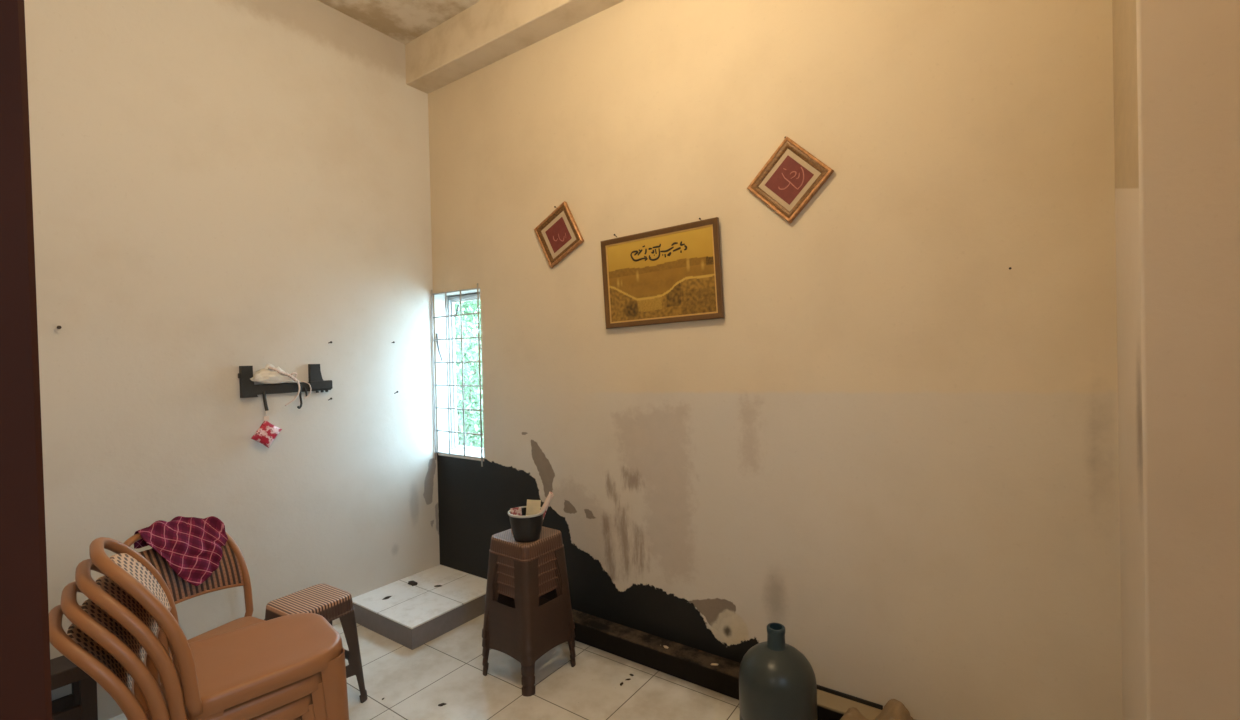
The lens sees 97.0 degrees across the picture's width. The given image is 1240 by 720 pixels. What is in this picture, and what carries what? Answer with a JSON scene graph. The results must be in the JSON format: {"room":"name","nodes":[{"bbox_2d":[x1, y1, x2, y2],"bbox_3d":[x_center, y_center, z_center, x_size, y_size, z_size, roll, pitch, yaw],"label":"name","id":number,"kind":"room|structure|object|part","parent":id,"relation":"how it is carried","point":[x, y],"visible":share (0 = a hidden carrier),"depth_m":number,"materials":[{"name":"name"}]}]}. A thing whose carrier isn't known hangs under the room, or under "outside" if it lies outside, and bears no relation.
{"room":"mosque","nodes":[
{"label":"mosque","id":0,"kind":"room"},
{"bbox_2d":[24,0,439,719],"bbox_3d":[-1.901,-0.254,2.589,0.001,3.450,2.460,-1,1,35],"label":"wall","id":1,"kind":"structure","parent":0,"point":[219,187],"depth_m":2.64,"materials":[{"name":"paint"}]},
{"bbox_2d":[238,364,332,410],"bbox_3d":[-1.696,0.139,2.817,0.061,0.230,0.443,-1,1,35],"label":"coat rack","id":2,"kind":"object","parent":1,"relation":"attached to","point":[248,389],"visible":0.97,"depth_m":2.79,"materials":[{"name":"black plastic"}]},
{"bbox_2d":[251,411,281,447],"bbox_3d":[-1.753,0.335,2.722,0.023,0.208,0.143,-1,1,35],"label":"pot holder","id":3,"kind":"object","parent":2,"relation":"hanging from","point":[267,432],"visible":1,"depth_m":2.72,"materials":[{"name":"fabric"}]},
{"bbox_2d":[250,363,310,405],"bbox_3d":[-1.718,0.125,2.779,0.068,0.222,0.273,-1,1,35],"label":"plastic bag","id":4,"kind":"object","parent":2,"relation":"hanging from","point":[269,374],"visible":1,"depth_m":2.74,"materials":[{"name":"white plastic"}]},
{"bbox_3d":[-1.701,0.069,2.771,0.031,0.084,0.133,-1,1,35],"label":"handle","id":5,"kind":"part","parent":4,"relation":"part of","materials":[{"name":"white plastic"}]},
{"bbox_3d":[-1.673,0.170,2.804,0.022,0.129,0.073,-1,1,35],"label":"handle","id":6,"kind":"part","parent":4,"relation":"part of","materials":[{"name":"white plastic"}]},
{"bbox_3d":[-1.701,0.146,2.833,0.026,0.064,0.423,-1,1,35],"label":"rail","id":7,"kind":"part","parent":2,"relation":"part of","materials":[{"name":"black plastic"}]},
{"bbox_2d":[318,0,480,43],"bbox_3d":[-0.913,-1.990,0.043,4.690,0.080,5.500,-1,1,35],"label":"ceiling","id":8,"kind":"structure","parent":0,"point":[403,21],"depth_m":3.11,"materials":[{"name":"paint"}]},
{"bbox_2d":[108,614,739,719],"bbox_3d":[-0.777,1.497,0.155,4.690,0.060,5.700,-1,1,35],"label":"floor","id":9,"kind":"structure","parent":0,"point":[448,668],"depth_m":2.41,"materials":[{"name":"tile"}]},
{"bbox_2d":[50,655,97,719],"bbox_3d":[-2.215,1.317,1.913,0.160,0.335,0.570,-1,1,35],"label":"wooden bench","id":10,"kind":"object","parent":9,"relation":"on","point":[81,704],"visible":0.6,"depth_m":2.06,"materials":[{"name":"brown wood"}]},
{"bbox_3d":[-2.115,1.340,2.151,0.030,0.280,0.045,-1,1,35],"label":"leg","id":11,"kind":"part","parent":10,"relation":"part of","materials":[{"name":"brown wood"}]},
{"bbox_3d":[-2.016,1.338,2.082,0.030,0.280,0.045,-1,1,35],"label":"leg","id":12,"kind":"part","parent":10,"relation":"part of","materials":[{"name":"brown wood"}]},
{"bbox_2d":[49,604,301,719],"bbox_3d":[-1.218,1.050,1.576,0.578,0.828,0.441,-2,1,-44],"label":"plastic chair","id":13,"kind":"object","parent":9,"relation":"on","point":[76,646],"visible":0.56,"depth_m":1.32,"materials":[{"name":"brown plastic"}]},
{"bbox_3d":[-1.355,0.864,1.446,0.208,0.446,0.441,-2,1,-44],"label":"frame","id":14,"kind":"part","parent":13,"relation":"part of","materials":[{"name":"beige plastic"}]},
{"bbox_3d":[-1.356,0.808,1.446,0.138,0.233,0.388,-2,1,-44],"label":"panel","id":15,"kind":"part","parent":13,"relation":"part of","materials":[{"name":"plastic"}]},
{"bbox_2d":[61,581,314,719],"bbox_3d":[-1.200,0.997,1.595,0.578,0.828,0.441,-2,1,-44],"label":"plastic chair","id":16,"kind":"object","parent":13,"relation":"on","point":[89,618],"visible":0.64,"depth_m":1.35,"materials":[{"name":"brown plastic"}]},
{"bbox_3d":[-1.338,0.755,1.465,0.138,0.233,0.388,-2,1,-44],"label":"panel","id":17,"kind":"part","parent":16,"relation":"part of","materials":[{"name":"plastic"}]},
{"bbox_3d":[-1.337,0.810,1.465,0.208,0.446,0.441,-2,1,-44],"label":"frame","id":18,"kind":"part","parent":16,"relation":"part of","materials":[{"name":"beige plastic"}]},
{"bbox_2d":[75,559,327,719],"bbox_3d":[-1.182,0.943,1.613,0.578,0.828,0.441,-2,1,-44],"label":"plastic chair","id":19,"kind":"object","parent":16,"relation":"on","point":[105,593],"visible":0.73,"depth_m":1.44,"materials":[{"name":"brown plastic"}]},
{"bbox_3d":[-1.320,0.701,1.483,0.138,0.233,0.388,-2,1,-44],"label":"panel","id":20,"kind":"part","parent":19,"relation":"part of","materials":[{"name":"plastic"}]},
{"bbox_3d":[-1.319,0.757,1.483,0.208,0.446,0.441,-2,1,-44],"label":"frame","id":21,"kind":"part","parent":19,"relation":"part of","materials":[{"name":"beige plastic"}]},
{"bbox_2d":[89,537,348,719],"bbox_3d":[-1.164,0.890,1.631,0.578,0.828,0.441,-2,1,-44],"label":"plastic chair","id":22,"kind":"object","parent":19,"relation":"on","point":[217,673],"visible":0.95,"depth_m":1.60,"materials":[{"name":"orange plastic"}]},
{"bbox_3d":[-1.302,0.648,1.502,0.138,0.233,0.388,-2,1,-44],"label":"panel","id":23,"kind":"part","parent":22,"relation":"part of","materials":[{"name":"plastic"}]},
{"bbox_3d":[-1.301,0.703,1.501,0.208,0.446,0.441,-2,1,-44],"label":"frame","id":24,"kind":"part","parent":22,"relation":"part of","materials":[{"name":"beige plastic"}]},
{"bbox_3d":[-1.104,1.109,1.425,0.110,0.390,0.084,-1,0,1],"label":"leg","id":25,"kind":"part","parent":22,"relation":"part of","materials":[{"name":"beige plastic"}]},
{"bbox_3d":[-1.103,0.905,1.690,0.408,0.046,0.413,-2,1,-44],"label":"seat","id":26,"kind":"part","parent":22,"relation":"part of","materials":[{"name":"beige plastic"}]},
{"bbox_3d":[-0.861,1.101,1.691,0.055,0.390,0.116,-1,0,1],"label":"leg","id":27,"kind":"part","parent":22,"relation":"part of","materials":[{"name":"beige plastic"}]},
{"bbox_3d":[-1.121,0.958,1.671,0.408,0.046,0.413,-2,1,-44],"label":"seat","id":28,"kind":"part","parent":19,"relation":"part of","materials":[{"name":"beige plastic"}]},
{"bbox_3d":[-0.879,1.155,1.673,0.055,0.390,0.116,-1,0,1],"label":"leg","id":29,"kind":"part","parent":19,"relation":"part of","materials":[{"name":"beige plastic"}]},
{"bbox_3d":[-1.139,1.012,1.653,0.408,0.046,0.413,-2,1,-44],"label":"seat","id":30,"kind":"part","parent":16,"relation":"part of","materials":[{"name":"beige plastic"}]},
{"bbox_3d":[-0.897,1.208,1.655,0.055,0.390,0.116,-1,0,1],"label":"leg","id":31,"kind":"part","parent":16,"relation":"part of","materials":[{"name":"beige plastic"}]},
{"bbox_3d":[-1.157,1.065,1.635,0.408,0.046,0.413,-2,1,-44],"label":"seat","id":32,"kind":"part","parent":13,"relation":"part of","materials":[{"name":"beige plastic"}]},
{"bbox_2d":[123,532,264,681],"bbox_3d":[-1.516,1.053,2.031,0.578,0.828,0.441,-1,1,24],"label":"plastic chair","id":33,"kind":"object","parent":9,"relation":"on","point":[232,571],"visible":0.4,"depth_m":2.17,"materials":[{"name":"brown plastic"}]},
{"bbox_2d":[134,516,227,585],"bbox_3d":[-1.692,0.739,2.149,0.217,0.241,0.264,-1,1,24],"label":"plaid cloth","id":34,"kind":"object","parent":33,"relation":"on","point":[191,546],"visible":0.98,"depth_m":2.13,"materials":[{"name":"fabric"}]},
{"bbox_3d":[-1.689,0.866,2.105,0.208,0.446,0.441,-1,1,24],"label":"frame","id":35,"kind":"part","parent":33,"relation":"part of","materials":[{"name":"beige plastic"}]},
{"bbox_3d":[-1.683,0.818,2.102,0.128,0.217,0.388,-1,1,24],"label":"panel","id":36,"kind":"part","parent":33,"relation":"part of","materials":[{"name":"plastic"}]},
{"bbox_3d":[-1.635,0.915,2.082,0.029,0.033,0.391,-1,1,24],"label":"panel rail","id":37,"kind":"part","parent":33,"relation":"part of","materials":[{"name":"beige plastic"}]},
{"bbox_3d":[-1.439,1.069,1.997,0.408,0.046,0.413,-1,1,24],"label":"seat","id":38,"kind":"part","parent":33,"relation":"part of","materials":[{"name":"beige plastic"}]},
{"bbox_2d":[264,584,367,702],"bbox_3d":[-1.299,1.230,2.306,0.322,0.460,0.322,-1,1,32],"label":"plastic stool","id":39,"kind":"object","parent":9,"relation":"on","point":[332,603],"visible":0.41,"depth_m":2.30,"materials":[{"name":"brown plastic"}]},
{"bbox_3d":[-1.303,1.036,2.304,0.264,0.072,0.264,-1,1,32],"label":"seat","id":40,"kind":"part","parent":39,"relation":"part of","materials":[{"name":"brown plastic"}]},
{"bbox_3d":[-1.133,1.259,2.344,0.090,0.394,0.112,-1,1,-13],"label":"leg","id":41,"kind":"part","parent":39,"relation":"part of","materials":[{"name":"plastic"}]},
{"bbox_2d":[352,564,486,649],"bbox_3d":[-1.107,1.392,3.161,0.595,0.113,0.610,-1,1,35],"label":"platform","id":42,"kind":"object","parent":9,"relation":"on","point":[412,617],"visible":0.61,"depth_m":3.02,"materials":[{"name":"tile"}]},
{"bbox_2d":[408,581,417,585],"bbox_3d":[-1.242,1.333,3.283,0.052,0.008,0.089,-2,1,-39],"label":"debris","id":43,"kind":"object","parent":42,"relation":"on","point":[413,583],"visible":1,"depth_m":3.28,"materials":[{"name":"black"}]},
{"bbox_2d":[483,580,575,696],"bbox_3d":[-0.426,1.208,2.556,0.322,0.460,0.322,-1,1,37],"label":"plastic stool","id":44,"kind":"object","parent":9,"relation":"on","point":[504,590],"visible":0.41,"depth_m":2.46,"materials":[{"name":"brown plastic"}]},
{"bbox_3d":[-0.593,1.245,2.533,0.090,0.394,0.112,-1,0,-8],"label":"leg","id":45,"kind":"part","parent":44,"relation":"part of","materials":[{"name":"brown plastic"}]},
{"bbox_3d":[-0.402,1.242,2.389,0.112,0.394,0.090,-1,0,-8],"label":"leg","id":46,"kind":"part","parent":44,"relation":"part of","materials":[{"name":"brown plastic"}]},
{"bbox_3d":[-0.430,1.014,2.555,0.264,0.072,0.264,-1,1,37],"label":"seat","id":47,"kind":"part","parent":44,"relation":"part of","materials":[{"name":"brown plastic"}]},
{"bbox_2d":[482,570,575,686],"bbox_3d":[-0.427,1.165,2.556,0.322,0.460,0.322,-1,1,37],"label":"plastic stool","id":48,"kind":"object","parent":44,"relation":"on","point":[528,681],"visible":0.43,"depth_m":2.46,"materials":[{"name":"brown plastic"}]},
{"bbox_3d":[-0.594,1.202,2.533,0.090,0.394,0.112,-1,0,-8],"label":"leg","id":49,"kind":"part","parent":48,"relation":"part of","materials":[{"name":"brown plastic"}]},
{"bbox_3d":[-0.403,1.199,2.388,0.112,0.394,0.090,-1,0,-8],"label":"leg","id":50,"kind":"part","parent":48,"relation":"part of","materials":[{"name":"brown plastic"}]},
{"bbox_3d":[-0.431,0.971,2.554,0.264,0.072,0.264,-1,1,37],"label":"seat","id":51,"kind":"part","parent":48,"relation":"part of","materials":[{"name":"brown plastic"}]},
{"bbox_2d":[482,561,574,676],"bbox_3d":[-0.428,1.122,2.555,0.322,0.460,0.322,-1,1,37],"label":"plastic stool","id":52,"kind":"object","parent":48,"relation":"on","point":[504,571],"visible":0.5,"depth_m":2.46,"materials":[{"name":"brown plastic"}]},
{"bbox_3d":[-0.595,1.159,2.533,0.090,0.394,0.112,-1,0,-8],"label":"leg","id":53,"kind":"part","parent":52,"relation":"part of","materials":[{"name":"brown plastic"}]},
{"bbox_3d":[-0.432,0.928,2.554,0.264,0.072,0.264,-1,1,37],"label":"seat","id":54,"kind":"part","parent":52,"relation":"part of","materials":[{"name":"brown plastic"}]},
{"bbox_3d":[-0.404,1.156,2.388,0.112,0.394,0.090,-1,0,-8],"label":"leg","id":55,"kind":"part","parent":52,"relation":"part of","materials":[{"name":"brown plastic"}]},
{"bbox_2d":[482,551,574,666],"bbox_3d":[-0.429,1.079,2.555,0.322,0.460,0.322,-1,1,37],"label":"plastic stool","id":56,"kind":"object","parent":52,"relation":"on","point":[506,562],"visible":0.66,"depth_m":2.47,"materials":[{"name":"brown plastic"}]},
{"bbox_3d":[-0.596,1.116,2.532,0.090,0.394,0.112,-1,0,-8],"label":"leg","id":57,"kind":"part","parent":56,"relation":"part of","materials":[{"name":"brown plastic"}]},
{"bbox_3d":[-0.433,0.885,2.554,0.264,0.072,0.264,-1,1,37],"label":"seat","id":58,"kind":"part","parent":56,"relation":"part of","materials":[{"name":"brown plastic"}]},
{"bbox_3d":[-0.405,1.113,2.388,0.112,0.394,0.090,-1,0,-8],"label":"leg","id":59,"kind":"part","parent":56,"relation":"part of","materials":[{"name":"brown plastic"}]},
{"bbox_2d":[482,526,574,656],"bbox_3d":[-0.430,1.036,2.555,0.322,0.460,0.322,-1,1,37],"label":"plastic stool","id":60,"kind":"object","parent":56,"relation":"on","point":[525,556],"visible":0.87,"depth_m":2.44,"materials":[{"name":"brown plastic"}]},
{"bbox_3d":[-0.597,1.073,2.532,0.090,0.394,0.112,-1,0,-8],"label":"leg","id":61,"kind":"part","parent":60,"relation":"part of","materials":[{"name":"brown plastic"}]},
{"bbox_3d":[-0.406,1.070,2.387,0.112,0.394,0.090,-1,0,-8],"label":"leg","id":62,"kind":"part","parent":60,"relation":"part of","materials":[{"name":"brown plastic"}]},
{"bbox_2d":[508,506,544,542],"bbox_3d":[-0.421,0.743,2.475,0.166,0.127,0.166,-1,1,35],"label":"pot","id":63,"kind":"object","parent":60,"relation":"on","point":[525,528],"visible":0.81,"depth_m":2.42,"materials":[{"name":"black plastic"}]},
{"bbox_2d":[510,507,521,534],"bbox_3d":[-0.463,0.725,2.466,0.055,0.128,0.015,-1,1,-18],"label":"packet","id":64,"kind":"object","parent":63,"relation":"in","point":[514,511],"visible":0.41,"depth_m":2.46,"materials":[{"name":"plastic"}]},
{"bbox_2d":[526,499,540,514],"bbox_3d":[-0.395,0.709,2.479,0.077,0.160,0.008,-1,0,-7],"label":"card","id":65,"kind":"object","parent":63,"relation":"in","point":[533,506],"visible":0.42,"depth_m":2.48,"materials":[{"name":"beige paper"}]},
{"bbox_2d":[539,493,553,512],"bbox_3d":[-0.359,0.699,2.481,0.124,0.191,0.024,-1,0,-9],"label":"paper roll","id":66,"kind":"object","parent":63,"relation":"in","point":[550,496],"visible":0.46,"depth_m":2.48,"materials":[{"name":"white paper"}]},
{"bbox_3d":[-0.434,0.842,2.553,0.264,0.072,0.264,-1,1,37],"label":"seat","id":67,"kind":"part","parent":60,"relation":"part of","materials":[{"name":"brown plastic"}]},
{"bbox_3d":[-0.261,1.065,2.578,0.090,0.394,0.112,-1,0,-8],"label":"leg","id":68,"kind":"part","parent":60,"relation":"part of","materials":[{"name":"brown plastic"}]},
{"bbox_3d":[-0.260,1.108,2.579,0.090,0.394,0.112,-1,0,-8],"label":"leg","id":69,"kind":"part","parent":56,"relation":"part of","materials":[{"name":"brown plastic"}]},
{"bbox_3d":[-0.259,1.151,2.579,0.090,0.394,0.112,-1,0,-8],"label":"leg","id":70,"kind":"part","parent":52,"relation":"part of","materials":[{"name":"brown plastic"}]},
{"bbox_3d":[-0.258,1.194,2.579,0.090,0.394,0.112,-1,0,-8],"label":"leg","id":71,"kind":"part","parent":48,"relation":"part of","materials":[{"name":"brown plastic"}]},
{"bbox_3d":[-0.257,1.237,2.580,0.090,0.394,0.112,-1,0,-8],"label":"leg","id":72,"kind":"part","parent":44,"relation":"part of","materials":[{"name":"brown plastic"}]},
{"bbox_2d":[739,623,817,719],"bbox_3d":[0.549,1.175,1.915,0.262,0.492,0.262,-1,1,35],"label":"water bottle","id":73,"kind":"object","parent":9,"relation":"on","point":[777,681],"visible":1,"depth_m":1.83,"materials":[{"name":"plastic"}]},
{"bbox_2d":[840,699,913,719],"bbox_3d":[0.875,1.275,1.847,0.379,0.280,0.244,-1,1,35],"label":"sack","id":74,"kind":"object","parent":9,"relation":"on","point":[894,709],"visible":1,"depth_m":1.83,"materials":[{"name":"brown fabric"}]},
{"bbox_2d":[428,0,1122,719],"bbox_3d":[0.129,-0.301,2.711,3.500,3.450,0.141,-1,1,35],"label":"wall","id":75,"kind":"structure","parent":0,"point":[893,447],"depth_m":2.15,"materials":[{"name":"paint"}]},
{"bbox_2d":[431,283,483,466],"bbox_3d":[-0.981,0.092,3.486,0.456,1.100,0.161,-1,1,35],"label":"window","id":76,"kind":"structure","parent":75,"relation":"in","point":[455,451],"depth_m":3.52,"materials":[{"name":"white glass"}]},
{"bbox_3d":[-0.971,0.602,3.482,0.440,0.024,0.113,-1,1,35],"label":"sill","id":77,"kind":"part","parent":76,"relation":"part of","materials":[{"name":"white paint"}]},
{"bbox_3d":[-0.943,0.086,3.534,0.440,1.030,0.038,-1,1,35],"label":"frame","id":78,"kind":"part","parent":76,"relation":"part of","materials":[{"name":"white metal"}]},
{"bbox_3d":[-0.939,0.091,3.539,0.416,0.980,0.017,-1,1,35],"label":"sash","id":79,"kind":"part","parent":76,"relation":"part of","materials":[{"name":"white metal"}]},
{"bbox_2d":[405,0,624,93],"bbox_3d":[0.070,-1.880,2.543,3.360,0.268,0.177,-1,1,35],"label":"beam","id":80,"kind":"structure","parent":75,"relation":"attached to","point":[486,32],"depth_m":3.05,"materials":[{"name":"paint"}]},
{"bbox_2d":[534,201,583,267],"bbox_3d":[-0.330,-0.666,2.922,0.337,0.337,0.022,-1,1,35],"label":"framed picture","id":81,"kind":"object","parent":75,"relation":"attached to","point":[558,234],"visible":1,"depth_m":2.92,"materials":[{"name":"brown wood"}]},
{"bbox_3d":[-0.329,-0.666,2.923,0.138,0.138,0.001,-33,-17,31],"label":"panel","id":82,"kind":"part","parent":81,"relation":"part of","materials":[{"name":"red fabric"}]},
{"bbox_2d":[600,217,724,328],"bbox_3d":[0.178,-0.387,2.561,0.644,0.455,0.034,-1,1,35],"label":"framed picture","id":83,"kind":"object","parent":75,"relation":"attached to","point":[673,274],"visible":1,"depth_m":2.54,"materials":[{"name":"brown paper"}]},
{"bbox_2d":[572,609,915,719],"bbox_3d":[0.405,1.371,2.417,2.725,0.100,0.110,-1,1,35],"label":"baseboard","id":84,"kind":"structure","parent":75,"relation":"attached to","point":[681,661],"depth_m":2.48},
{"bbox_2d":[747,136,833,223],"bbox_3d":[0.680,-0.726,2.211,0.348,0.348,0.022,-1,1,35],"label":"framed picture","id":85,"kind":"object","parent":75,"relation":"attached to","point":[792,175],"visible":1,"depth_m":2.21,"materials":[{"name":"brown wood"}]},
{"bbox_3d":[0.680,-0.726,2.212,0.142,0.142,0.001,49,27,24],"label":"panel","id":86,"kind":"part","parent":85,"relation":"part of","materials":[{"name":"red fabric"}]},
{"bbox_2d":[817,685,882,709],"bbox_3d":[0.820,1.308,2.174,0.405,0.015,0.012,-1,1,35],"label":"trim","id":87,"kind":"structure","parent":75,"relation":"attached to","point":[847,696],"depth_m":2.12,"materials":[{"name":"black paint"}]},
{"bbox_2d":[1112,0,1239,719],"bbox_3d":[1.559,-0.322,1.410,0.383,3.450,0.388,-1,1,35],"label":"wall pier","id":88,"kind":"object","parent":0,"point":[1176,63],"visible":1,"depth_m":1.33,"materials":[{"name":"paint"}]},
{"bbox_3d":[-1.015,-0.253,0.683,3.740,3.440,0.160,-1,1,35],"label":"wall","id":89,"kind":"structure","parent":0,"visible":0},
{"bbox_2d":[0,0,51,719],"bbox_3d":[-0.043,0.281,0.018,1.330,2.340,0.209,-1,1,35],"label":"door","id":90,"kind":"structure","parent":89,"relation":"in","point":[25,668],"depth_m":0.41,"materials":[{"name":"brown wood"}]},
{"label":"outside","id":91,"kind":"structure","parent":0,"visible":0},
{"bbox_2d":[458,433,483,450],"bbox_3d":[-1.702,1.563,8.844,15.000,0.100,7.550,-1,1,35],"label":"ground","id":92,"kind":"structure","parent":91,"point":[478,433],"depth_m":10.13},
{"bbox_2d":[455,338,482,432],"bbox_3d":[-1.299,0.451,10.313,12.000,2.080,0.240,-1,1,35],"label":"wall","id":93,"kind":"structure","parent":92,"relation":"on","point":[476,338],"depth_m":11.49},
{"bbox_2d":[454,300,483,449],"bbox_3d":[-2.026,0.262,7.046,1.491,2.549,1.478,-1,1,35],"label":"shrub","id":94,"kind":"object","parent":92,"relation":"on","point":[472,305],"visible":0.33,"depth_m":6.82,"materials":[{"name":"plant"}]},
{"bbox_3d":[-2.094,0.597,7.200,0.666,1.880,0.328,-2,1,-39],"label":"stem","id":95,"kind":"part","parent":94,"relation":"part of","materials":[{"name":"plant"}]},
{"bbox_2d":[456,301,482,443],"bbox_3d":[-2.664,0.056,9.144,1.743,2.952,1.736,-1,1,35],"label":"shrub","id":96,"kind":"object","parent":92,"relation":"on","point":[460,389],"visible":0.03,"depth_m":8.94,"materials":[{"name":"green plant"}]}
]}

